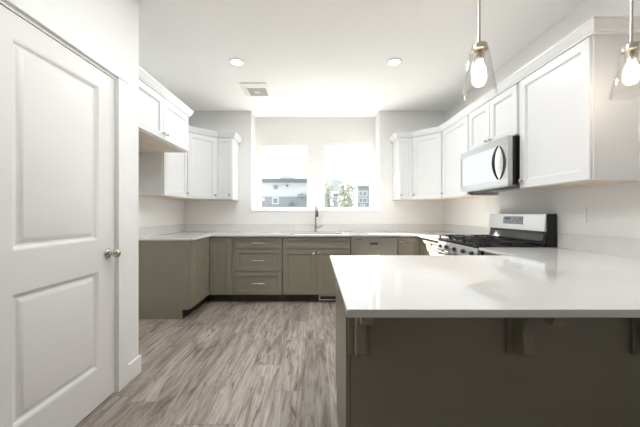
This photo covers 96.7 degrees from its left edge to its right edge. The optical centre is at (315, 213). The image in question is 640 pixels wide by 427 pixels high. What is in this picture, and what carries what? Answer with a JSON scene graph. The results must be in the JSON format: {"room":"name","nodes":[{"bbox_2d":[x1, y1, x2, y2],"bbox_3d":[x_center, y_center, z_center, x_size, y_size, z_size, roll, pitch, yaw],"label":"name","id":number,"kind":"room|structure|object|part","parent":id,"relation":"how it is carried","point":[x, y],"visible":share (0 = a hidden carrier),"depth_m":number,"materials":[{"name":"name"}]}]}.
{"room":"kitchen","nodes":[
{"label":"kitchen","id":0,"kind":"room"},
{"bbox_2d":[1,0,138,362],"bbox_3d":[-1.660,-0.195,-1.050,0.700,2.740,6.300,0,0,0],"label":"wall","id":1,"kind":"structure","parent":0,"point":[112,26],"depth_m":2.00,"materials":[{"name":"white paint"}]},
{"bbox_2d":[0,4,120,426],"bbox_3d":[-1.298,0.145,1.474,0.105,2.036,0.772,0,0,0],"label":"door","id":2,"kind":"structure","parent":1,"relation":"in","point":[58,253],"depth_m":1.43,"materials":[{"name":"white wood"}]},
{"bbox_3d":[-1.280,0.251,1.798,0.071,0.062,0.062,0,0,0],"label":"knob","id":3,"kind":"part","parent":2,"relation":"part of","materials":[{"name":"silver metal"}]},
{"bbox_2d":[0,0,128,392],"bbox_3d":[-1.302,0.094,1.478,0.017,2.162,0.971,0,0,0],"label":"trim","id":4,"kind":"structure","parent":1,"relation":"attached to","point":[33,9],"depth_m":1.88,"materials":[{"name":"white wood"}]},
{"bbox_2d":[129,355,140,381],"bbox_3d":[-1.303,1.111,2.039,0.014,0.127,0.149,0,0,0],"label":"baseboard","id":5,"kind":"structure","parent":1,"relation":"attached to","point":[135,365],"depth_m":2.03,"materials":[{"name":"white wood"}]},
{"bbox_2d":[139,196,183,226],"bbox_3d":[-2.070,-0.195,3.217,0.120,2.740,2.235,0,0,0],"label":"wall","id":6,"kind":"structure","parent":0,"point":[152,210],"depth_m":3.65,"materials":[{"name":"white paint"}]},
{"bbox_2d":[139,80,187,152],"bbox_3d":[-1.689,-0.897,2.616,0.638,0.455,1.028,0,0,0],"label":"upper cabinet","id":7,"kind":"object","parent":6,"relation":"attached to","point":[163,128],"visible":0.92,"depth_m":2.64,"materials":[{"name":"white wood"}]},
{"bbox_3d":[-1.410,-0.873,2.362,0.020,0.381,0.501,0,0,0],"label":"door","id":8,"kind":"part","parent":7,"relation":"part of","materials":[{"name":"white wood"}]},
{"bbox_2d":[139,66,193,116],"bbox_3d":[-1.495,-1.105,2.643,0.256,0.072,1.081,0,0,0],"label":"crown molding","id":9,"kind":"structure","parent":7,"relation":"attached to","point":[144,76],"depth_m":2.57,"materials":[{"name":"white wood"}]},
{"bbox_3d":[-1.410,-0.873,2.869,0.020,0.381,0.501,0,0,0],"label":"door","id":10,"kind":"part","parent":7,"relation":"part of","materials":[{"name":"white wood"}]},
{"bbox_2d":[139,152,188,197],"bbox_3d":[-1.828,-0.661,3.427,0.360,0.928,0.588,0,0,0],"label":"upper cabinet","id":11,"kind":"object","parent":6,"relation":"attached to","point":[161,175],"visible":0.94,"depth_m":3.15,"materials":[{"name":"white wood"}]},
{"bbox_3d":[-1.688,-0.634,3.427,0.020,0.858,0.568,0,0,0],"label":"door","id":12,"kind":"part","parent":11,"relation":"part of","materials":[{"name":"white wood"}]},
{"bbox_2d":[75,301,338,426],"bbox_3d":[-0.438,1.225,0.193,5.124,0.100,9.085,0,0,0],"label":"floor","id":13,"kind":"structure","parent":0,"point":[225,363],"depth_m":2.13,"materials":[{"name":"grey wood"}]},
{"bbox_2d":[139,239,201,318],"bbox_3d":[-1.684,0.738,3.290,0.648,0.875,0.258,0,0,0],"label":"base cabinet","id":14,"kind":"object","parent":13,"relation":"on","point":[169,271],"visible":0.98,"depth_m":3.16,"materials":[{"name":"grey wood"}]},
{"bbox_3d":[-1.400,0.685,3.290,0.020,0.748,0.248,0,0,0],"label":"door","id":15,"kind":"part","parent":14,"relation":"part of","materials":[{"name":"grey wood"}]},
{"bbox_2d":[193,237,233,310],"bbox_3d":[-1.552,0.738,3.877,0.912,0.875,0.912,0,0,0],"label":"base cabinet","id":16,"kind":"object","parent":13,"relation":"on","point":[216,253],"visible":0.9,"depth_m":3.71,"materials":[{"name":"grey wood"}]},
{"bbox_3d":[-1.400,0.685,3.570,0.020,0.748,0.286,0,0,0],"label":"door","id":17,"kind":"part","parent":16,"relation":"part of","materials":[{"name":"grey wood"}]},
{"bbox_3d":[-1.247,0.685,3.725,0.278,0.748,0.020,0,0,0],"label":"door","id":18,"kind":"part","parent":16,"relation":"part of","materials":[{"name":"grey wood"}]},
{"bbox_2d":[139,224,489,240],"bbox_3d":[-0.018,0.228,3.704,3.980,0.142,1.257,0,0,0],"label":"countertop","id":19,"kind":"structure","parent":16,"relation":"on","point":[177,232],"depth_m":4.12,"materials":[{"name":"white stone"}]},
{"bbox_2d":[314,204,321,231],"bbox_3d":[0.004,0.067,4.158,0.126,0.416,0.177,0,0,24],"label":"kitchen faucet","id":20,"kind":"object","parent":19,"relation":"on","point":[316,205],"visible":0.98,"depth_m":4.21,"materials":[{"name":"metal"}]},
{"bbox_3d":[0.004,0.067,4.159,0.054,0.416,0.188,0,0,-8],"label":"spout","id":21,"kind":"part","parent":20,"relation":"part of","materials":[{"name":"metal"}]},
{"bbox_2d":[233,237,282,300],"bbox_3d":[-0.768,0.738,4.005,0.654,0.875,0.655,0,0,0],"label":"base cabinet","id":22,"kind":"object","parent":13,"relation":"on","point":[257,261],"visible":0.98,"depth_m":3.73,"materials":[{"name":"grey wood"}]},
{"bbox_3d":[-0.749,0.912,3.725,0.604,0.294,0.020,0,0,0],"label":"drawer","id":23,"kind":"part","parent":22,"relation":"part of","materials":[{"name":"grey wood"}]},
{"bbox_3d":[-0.749,0.612,3.725,0.604,0.286,0.020,0,0,0],"label":"drawer","id":24,"kind":"part","parent":22,"relation":"part of","materials":[{"name":"grey wood"}]},
{"bbox_3d":[-0.749,0.385,3.725,0.604,0.148,0.020,0,0,0],"label":"drawer","id":25,"kind":"part","parent":22,"relation":"part of","materials":[{"name":"grey wood"}]},
{"bbox_2d":[283,237,349,300],"bbox_3d":[0.008,0.738,4.009,0.890,0.875,0.648,0,0,0],"label":"base cabinet","id":26,"kind":"object","parent":13,"relation":"on","point":[308,274],"visible":0.85,"depth_m":3.72,"materials":[{"name":"grey wood"}]},
{"bbox_3d":[-0.213,0.764,3.725,0.436,0.590,0.020,0,0,0],"label":"door","id":27,"kind":"part","parent":26,"relation":"part of","materials":[{"name":"grey wood"}]},
{"bbox_2d":[319,295,335,299],"bbox_3d":[0.168,1.122,3.798,0.260,0.070,0.011,0,0,0],"label":"vent","id":28,"kind":"object","parent":26,"relation":"attached to","point":[321,297],"depth_m":3.79,"materials":[{"name":"white metal"}]},
{"bbox_3d":[0.229,0.764,3.725,0.436,0.590,0.020,0,0,0],"label":"door","id":29,"kind":"part","parent":26,"relation":"part of","materials":[{"name":"grey wood"}]},
{"bbox_2d":[350,237,396,254],"bbox_3d":[0.757,0.741,4.016,0.598,0.868,0.634,0,0,0],"label":"dishwasher","id":30,"kind":"object","parent":13,"relation":"on","point":[358,245],"visible":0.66,"depth_m":3.71,"materials":[{"name":"grey metal"}]},
{"bbox_2d":[397,237,429,254],"bbox_3d":[1.516,0.738,3.877,0.912,0.875,0.912,0,0,0],"label":"base cabinet","id":31,"kind":"object","parent":13,"relation":"on","point":[405,245],"visible":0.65,"depth_m":3.71,"materials":[{"name":"grey wood"}]},
{"bbox_3d":[1.211,0.685,3.725,0.278,0.748,0.020,0,0,0],"label":"door","id":32,"kind":"part","parent":31,"relation":"part of","materials":[{"name":"grey wood"}]},
{"bbox_3d":[1.364,0.685,3.570,0.020,0.748,0.286,0,0,0],"label":"door","id":33,"kind":"part","parent":31,"relation":"part of","materials":[{"name":"grey wood"}]},
{"bbox_2d":[429,239,439,254],"bbox_3d":[1.645,0.738,3.248,0.655,0.875,0.343,0,0,0],"label":"base cabinet","id":34,"kind":"object","parent":13,"relation":"on","point":[433,244],"visible":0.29,"depth_m":3.28,"materials":[{"name":"grey wood"}]},
{"bbox_2d":[336,282,639,426],"bbox_3d":[1.048,0.738,1.520,1.848,0.875,0.670,0,0,0],"label":"base cabinet","id":35,"kind":"object","parent":13,"relation":"on","point":[417,372],"visible":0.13,"depth_m":1.19,"materials":[{"name":"grey wood"}]},
{"bbox_3d":[0.133,0.738,1.492,0.017,0.875,0.613,0,0,0],"label":"panel","id":36,"kind":"part","parent":35,"relation":"part of","materials":[{"name":"grey wood"}]},
{"bbox_2d":[348,318,373,356],"bbox_3d":[0.178,0.442,1.079,0.088,0.282,0.212,0,0,0],"label":"bracket","id":37,"kind":"object","parent":35,"relation":"attached to","point":[358,328],"visible":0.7,"depth_m":1.12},
{"bbox_2d":[329,233,639,317],"bbox_3d":[1.030,0.228,1.562,1.884,0.142,1.493,0,0,0],"label":"countertop","id":38,"kind":"structure","parent":35,"relation":"on","point":[585,276],"depth_m":1.10,"materials":[{"name":"white stone"}]},
{"bbox_2d":[506,318,564,356],"bbox_3d":[0.835,0.442,1.079,0.088,0.282,0.212,0,0,0],"label":"bracket","id":39,"kind":"object","parent":35,"relation":"attached to","point":[519,331],"visible":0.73,"depth_m":1.12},
{"bbox_3d":[0.835,0.442,1.177,0.088,0.282,0.014,0,0,0],"label":"plate","id":40,"kind":"part","parent":39,"relation":"part of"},
{"bbox_2d":[631,318,639,354],"bbox_3d":[1.352,0.442,1.079,0.088,0.282,0.212,0,0,0],"label":"bracket","id":41,"kind":"object","parent":35,"relation":"attached to","point":[635,322],"visible":0.55,"depth_m":1.17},
{"bbox_2d":[437,214,556,254],"bbox_3d":[1.614,0.589,2.693,0.696,1.172,0.754,0,0,0],"label":"gas range","id":42,"kind":"object","parent":13,"relation":"on","point":[506,230],"visible":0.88,"depth_m":2.52,"materials":[{"name":"silver metal"}]},
{"bbox_3d":[1.334,0.688,2.693,0.034,0.575,0.748,0,0,0],"label":"oven door","id":43,"kind":"part","parent":42,"relation":"part of","materials":[{"name":"silver metal"}]},
{"bbox_3d":[1.327,0.339,2.693,0.047,0.103,0.750,0,0,0],"label":"control panel","id":44,"kind":"part","parent":42,"relation":"part of","materials":[{"name":"silver metal"}]},
{"bbox_2d":[438,238,545,248],"bbox_3d":[1.595,0.274,2.693,0.565,0.025,0.754,0,0,0],"label":"cooktop","id":45,"kind":"object","parent":42,"relation":"in","point":[456,242],"depth_m":2.44,"materials":[{"name":"black metal"}]},
{"bbox_3d":[1.862,0.208,2.684,0.036,0.083,0.712,0,0,0],"label":"vent trim","id":46,"kind":"part","parent":42,"relation":"part of","materials":[{"name":"grey plastic"}]},
{"bbox_2d":[184,111,445,223],"bbox_3d":[-0.018,-0.195,4.558,4.224,2.740,0.445,0,0,0],"label":"wall","id":47,"kind":"structure","parent":0,"point":[253,130],"depth_m":4.33,"materials":[{"name":"white paint"}]},
{"bbox_2d":[163,132,223,200],"bbox_3d":[-1.698,-0.661,4.027,0.621,0.928,0.613,0,0,0],"label":"upper cabinet","id":48,"kind":"object","parent":47,"relation":"attached to","point":[202,149],"visible":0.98,"depth_m":3.87,"materials":[{"name":"white wood"}]},
{"bbox_3d":[-1.542,-0.634,3.867,0.020,0.858,0.397,0,0,45],"label":"door","id":49,"kind":"part","parent":48,"relation":"part of","materials":[{"name":"white wood"}]},
{"bbox_2d":[188,125,241,142],"bbox_3d":[-1.445,-1.105,3.794,0.337,0.072,1.256,0,0,34],"label":"crown molding","id":50,"kind":"structure","parent":48,"relation":"attached to","point":[191,129],"depth_m":3.96,"materials":[{"name":"white wood"}]},
{"bbox_2d":[217,138,238,200],"bbox_3d":[-1.288,-0.661,4.153,0.228,0.928,0.360,0,0,0],"label":"upper cabinet","id":51,"kind":"object","parent":47,"relation":"attached to","point":[227,148],"visible":0.98,"depth_m":4.02,"materials":[{"name":"white wood"}]},
{"bbox_3d":[-1.288,-0.634,4.013,0.212,0.858,0.020,0,0,0],"label":"door","id":52,"kind":"part","parent":51,"relation":"part of","materials":[{"name":"white wood"}]},
{"bbox_2d":[259,143,309,209],"bbox_3d":[-0.520,-0.600,4.659,0.830,1.080,0.062,0,0,0],"label":"window","id":53,"kind":"structure","parent":47,"relation":"in","point":[261,145],"depth_m":4.63,"materials":[{"name":"white"}]},
{"bbox_2d":[251,211,378,211],"bbox_3d":[-0.010,-0.037,4.471,1.946,0.014,0.295,0,0,0],"label":"trim","id":54,"kind":"structure","parent":47,"relation":"attached to","point":[251,211],"depth_m":4.33,"materials":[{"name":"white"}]},
{"bbox_2d":[322,143,372,209],"bbox_3d":[0.515,-0.600,4.659,0.840,1.080,0.062,0,0,0],"label":"window","id":55,"kind":"structure","parent":47,"relation":"in","point":[370,145],"depth_m":4.63,"materials":[{"name":"white"}]},
{"bbox_2d":[392,138,411,200],"bbox_3d":[1.264,-0.661,4.153,0.200,0.928,0.360,0,0,0],"label":"upper cabinet","id":56,"kind":"object","parent":47,"relation":"attached to","point":[401,147],"visible":0.98,"depth_m":4.02,"materials":[{"name":"white wood"}]},
{"bbox_3d":[1.264,-0.634,4.013,0.184,0.858,0.020,0,0,0],"label":"door","id":57,"kind":"part","parent":56,"relation":"part of","materials":[{"name":"white wood"}]},
{"bbox_2d":[406,132,465,200],"bbox_3d":[1.661,-0.661,4.027,0.621,0.928,0.613,0,0,0],"label":"upper cabinet","id":58,"kind":"object","parent":47,"relation":"attached to","point":[427,149],"visible":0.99,"depth_m":3.87,"materials":[{"name":"white wood"}]},
{"bbox_3d":[1.506,-0.634,3.867,0.397,0.858,0.020,0,0,45],"label":"door","id":59,"kind":"part","parent":58,"relation":"part of","materials":[{"name":"white wood"}]},
{"bbox_2d":[389,16,639,142],"bbox_3d":[1.568,-1.105,2.995,0.488,0.072,2.807,0,0,-12],"label":"crown molding","id":60,"kind":"structure","parent":58,"relation":"attached to","point":[596,24],"depth_m":1.99,"materials":[{"name":"white wood"}]},
{"bbox_2d":[138,0,584,116],"bbox_3d":[-0.438,-1.625,0.235,5.124,0.120,9.170,0,0,0],"label":"ceiling","id":61,"kind":"structure","parent":0,"point":[314,58],"depth_m":2.70,"materials":[{"name":"white paint"}]},
{"bbox_2d":[229,58,244,66],"bbox_3d":[-0.817,-1.562,2.940,0.164,0.006,0.164,0,0,0],"label":"recessed light","id":62,"kind":"object","parent":61,"relation":"in","point":[238,62],"visible":1,"depth_m":2.94,"materials":[{"name":"white plastic"}]},
{"bbox_2d":[239,83,270,95],"bbox_3d":[-0.760,-1.554,3.580,0.330,0.020,0.360,0,0,0],"label":"ceiling vent","id":63,"kind":"object","parent":61,"relation":"in","point":[250,89],"visible":1,"depth_m":3.55,"materials":[{"name":"white metal"}]},
{"bbox_2d":[247,88,268,95],"bbox_3d":[-0.740,-1.549,3.635,0.230,0.007,0.220,0,0,0],"label":"grille","id":64,"kind":"object","parent":63,"relation":"attached to","point":[251,91],"depth_m":3.62,"materials":[{"name":"white plastic"}]},
{"bbox_2d":[386,58,401,66],"bbox_3d":[0.807,-1.562,2.940,0.164,0.006,0.164,0,0,0],"label":"recessed light","id":65,"kind":"object","parent":61,"relation":"in","point":[392,62],"visible":1,"depth_m":2.94,"materials":[{"name":"white plastic"}]},
{"bbox_2d":[462,0,497,97],"bbox_3d":[0.815,-1.079,1.420,0.156,0.972,0.156,0,0,0],"label":"pendant light","id":66,"kind":"object","parent":61,"relation":"hanging from","point":[478,49],"visible":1,"depth_m":1.40,"materials":[{"name":"clear glass"}]},
{"bbox_3d":[0.815,-0.712,1.420,0.062,0.107,0.062,0,0,0],"label":"bulb","id":67,"kind":"part","parent":66,"relation":"part of","materials":[{"name":"white glass"}]},
{"bbox_3d":[0.815,-1.192,1.420,0.013,0.705,0.013,0,0,0],"label":"rod","id":68,"kind":"part","parent":66,"relation":"part of","materials":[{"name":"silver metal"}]},
{"bbox_3d":[0.815,-0.705,1.420,0.156,0.224,0.156,0,0,0],"label":"lamp shade","id":69,"kind":"part","parent":66,"relation":"part of","materials":[{"name":"clear glass"}]},
{"bbox_2d":[609,0,639,98],"bbox_3d":[1.575,-1.079,1.420,0.156,0.972,0.156,0,0,0],"label":"pendant light","id":70,"kind":"object","parent":61,"relation":"hanging from","point":[631,72],"visible":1,"depth_m":1.41,"materials":[{"name":"clear glass"}]},
{"bbox_3d":[1.575,-0.705,1.420,0.156,0.224,0.156,0,0,0],"label":"lamp shade","id":71,"kind":"part","parent":70,"relation":"part of","materials":[{"name":"clear glass"}]},
{"bbox_3d":[1.575,-0.712,1.420,0.062,0.107,0.062,0,0,0],"label":"bulb","id":72,"kind":"part","parent":70,"relation":"part of","materials":[{"name":"white glass"}]},
{"bbox_3d":[1.575,-1.192,1.420,0.013,0.705,0.013,0,0,0],"label":"rod","id":73,"kind":"part","parent":70,"relation":"part of","materials":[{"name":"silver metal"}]},
{"bbox_2d":[446,0,639,246],"bbox_3d":[2.034,-0.195,0.068,0.120,2.740,8.535,0,0,0],"label":"wall","id":74,"kind":"structure","parent":0,"point":[613,210],"depth_m":2.26,"materials":[{"name":"white paint"}]},
{"bbox_2d":[441,115,497,197],"bbox_3d":[1.792,-0.661,3.398,0.360,0.928,0.648,0,0,0],"label":"upper cabinet","id":75,"kind":"object","parent":74,"relation":"attached to","point":[455,139],"visible":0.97,"depth_m":3.40,"materials":[{"name":"white wood"}]},
{"bbox_3d":[1.652,-0.634,3.391,0.020,0.858,0.614,0,0,0],"label":"door","id":76,"kind":"part","parent":75,"relation":"part of","materials":[{"name":"white wood"}]},
{"bbox_2d":[469,83,519,150],"bbox_3d":[1.792,-0.882,2.693,0.360,0.486,0.752,0,0,0],"label":"upper cabinet","id":77,"kind":"object","parent":74,"relation":"attached to","point":[498,118],"visible":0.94,"depth_m":2.60,"materials":[{"name":"white wood"}]},
{"bbox_3d":[1.652,-0.856,2.877,0.020,0.414,0.361,0,0,0],"label":"door","id":78,"kind":"part","parent":77,"relation":"part of","materials":[{"name":"white wood"}]},
{"bbox_2d":[461,135,520,191],"bbox_3d":[1.736,-0.430,2.693,0.468,0.414,0.754,0,0,0],"label":"microwave","id":79,"kind":"object","parent":77,"relation":"attached to","point":[494,166],"visible":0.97,"depth_m":2.54,"materials":[{"name":"silver metal"}]},
{"bbox_3d":[1.582,-0.433,2.735,0.036,0.291,0.625,0,0,0],"label":"door","id":80,"kind":"part","parent":79,"relation":"part of","materials":[{"name":"metal"}]},
{"bbox_3d":[1.760,-0.232,2.693,0.365,0.010,0.714,0,0,0],"label":"plate","id":81,"kind":"part","parent":79,"relation":"part of","materials":[{"name":"silver metal"}]},
{"bbox_3d":[1.532,-0.433,2.431,0.059,0.290,0.024,0,0,0],"label":"handle","id":82,"kind":"part","parent":79,"relation":"part of","materials":[{"name":"black metal"}]},
{"bbox_3d":[1.581,-0.433,2.374,0.037,0.291,0.091,0,0,0],"label":"control panel","id":83,"kind":"part","parent":79,"relation":"part of","materials":[{"name":"metal"}]},
{"bbox_3d":[1.652,-0.856,2.510,0.020,0.414,0.361,0,0,0],"label":"door","id":84,"kind":"part","parent":77,"relation":"part of","materials":[{"name":"white wood"}]},
{"bbox_2d":[518,34,639,188],"bbox_3d":[1.792,-0.661,2.003,0.360,0.928,0.618,0,0,0],"label":"upper cabinet","id":85,"kind":"object","parent":74,"relation":"attached to","point":[572,135],"visible":0.98,"depth_m":1.77,"materials":[{"name":"white wood"}]},
{"bbox_3d":[1.652,-0.634,2.000,0.020,0.858,0.584,0,0,0],"label":"door","id":86,"kind":"part","parent":85,"relation":"part of","materials":[{"name":"white wood"}]},
{"bbox_2d":[577,207,586,222],"bbox_3d":[1.969,0.010,2.110,0.009,0.116,0.072,0,0,0],"label":"wall outlet","id":87,"kind":"object","parent":74,"relation":"attached to","point":[581,211],"visible":1,"depth_m":2.10,"materials":[{"name":"white plastic"}]},
{"bbox_2d":[558,233,639,258],"bbox_3d":[1.966,0.216,1.562,0.012,0.118,1.493,0,0,0],"label":"backsplash","id":88,"kind":"structure","parent":74,"relation":"attached to","point":[625,247],"depth_m":1.95,"materials":[{"name":"white stone"}]},
{"label":"outside","id":89,"kind":"structure","parent":0,"visible":0},
{"bbox_3d":[0.000,1.875,132.600,160.000,0.200,254.800,0,0,0],"label":"ground","id":90,"kind":"structure","parent":89,"visible":0},
{"bbox_2d":[262,178,306,206],"bbox_3d":[-4.950,-1.000,34.000,10.100,5.550,9.200,0,0,0],"label":"neighbor house","id":91,"kind":"structure","parent":90,"relation":"on","point":[276,192],"depth_m":29.95,"materials":[{"name":"white"}]},
{"bbox_2d":[281,175,369,206],"bbox_3d":[0.000,-13.998,235.000,300.000,31.546,30.000,0,0,0],"label":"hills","id":92,"kind":"structure","parent":90,"relation":"on","point":[336,183],"depth_m":219.97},
{"bbox_2d":[324,181,336,206],"bbox_3d":[1.123,-0.679,27.022,1.743,4.914,1.786,0,0,35],"label":"tree","id":93,"kind":"object","parent":90,"relation":"on","point":[328,198],"visible":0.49,"depth_m":26.84,"materials":[{"name":"green plant"}]},
{"bbox_2d":[331,192,347,206],"bbox_3d":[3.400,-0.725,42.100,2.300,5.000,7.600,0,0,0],"label":"townhouse","id":94,"kind":"structure","parent":90,"relation":"on","point":[335,195],"depth_m":38.60,"materials":[{"name":"grey"}]},
{"bbox_2d":[337,184,350,206],"bbox_3d":[2.336,-0.384,23.987,1.305,4.325,1.392,0,0,0],"label":"tree","id":95,"kind":"object","parent":90,"relation":"on","point":[342,198],"visible":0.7,"depth_m":23.82,"materials":[{"name":"green plant"}]},
{"bbox_2d":[346,183,354,206],"bbox_3d":[3.144,-0.630,28.004,1.431,4.817,1.584,0,0,0],"label":"tree","id":96,"kind":"object","parent":90,"relation":"on","point":[351,187],"visible":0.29,"depth_m":27.80,"materials":[{"name":"green plant"}]},
{"bbox_2d":[350,185,368,206],"bbox_3d":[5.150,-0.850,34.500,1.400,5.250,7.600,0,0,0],"label":"townhouse","id":97,"kind":"structure","parent":90,"relation":"on","point":[361,192],"depth_m":31.00,"materials":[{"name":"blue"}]}
]}

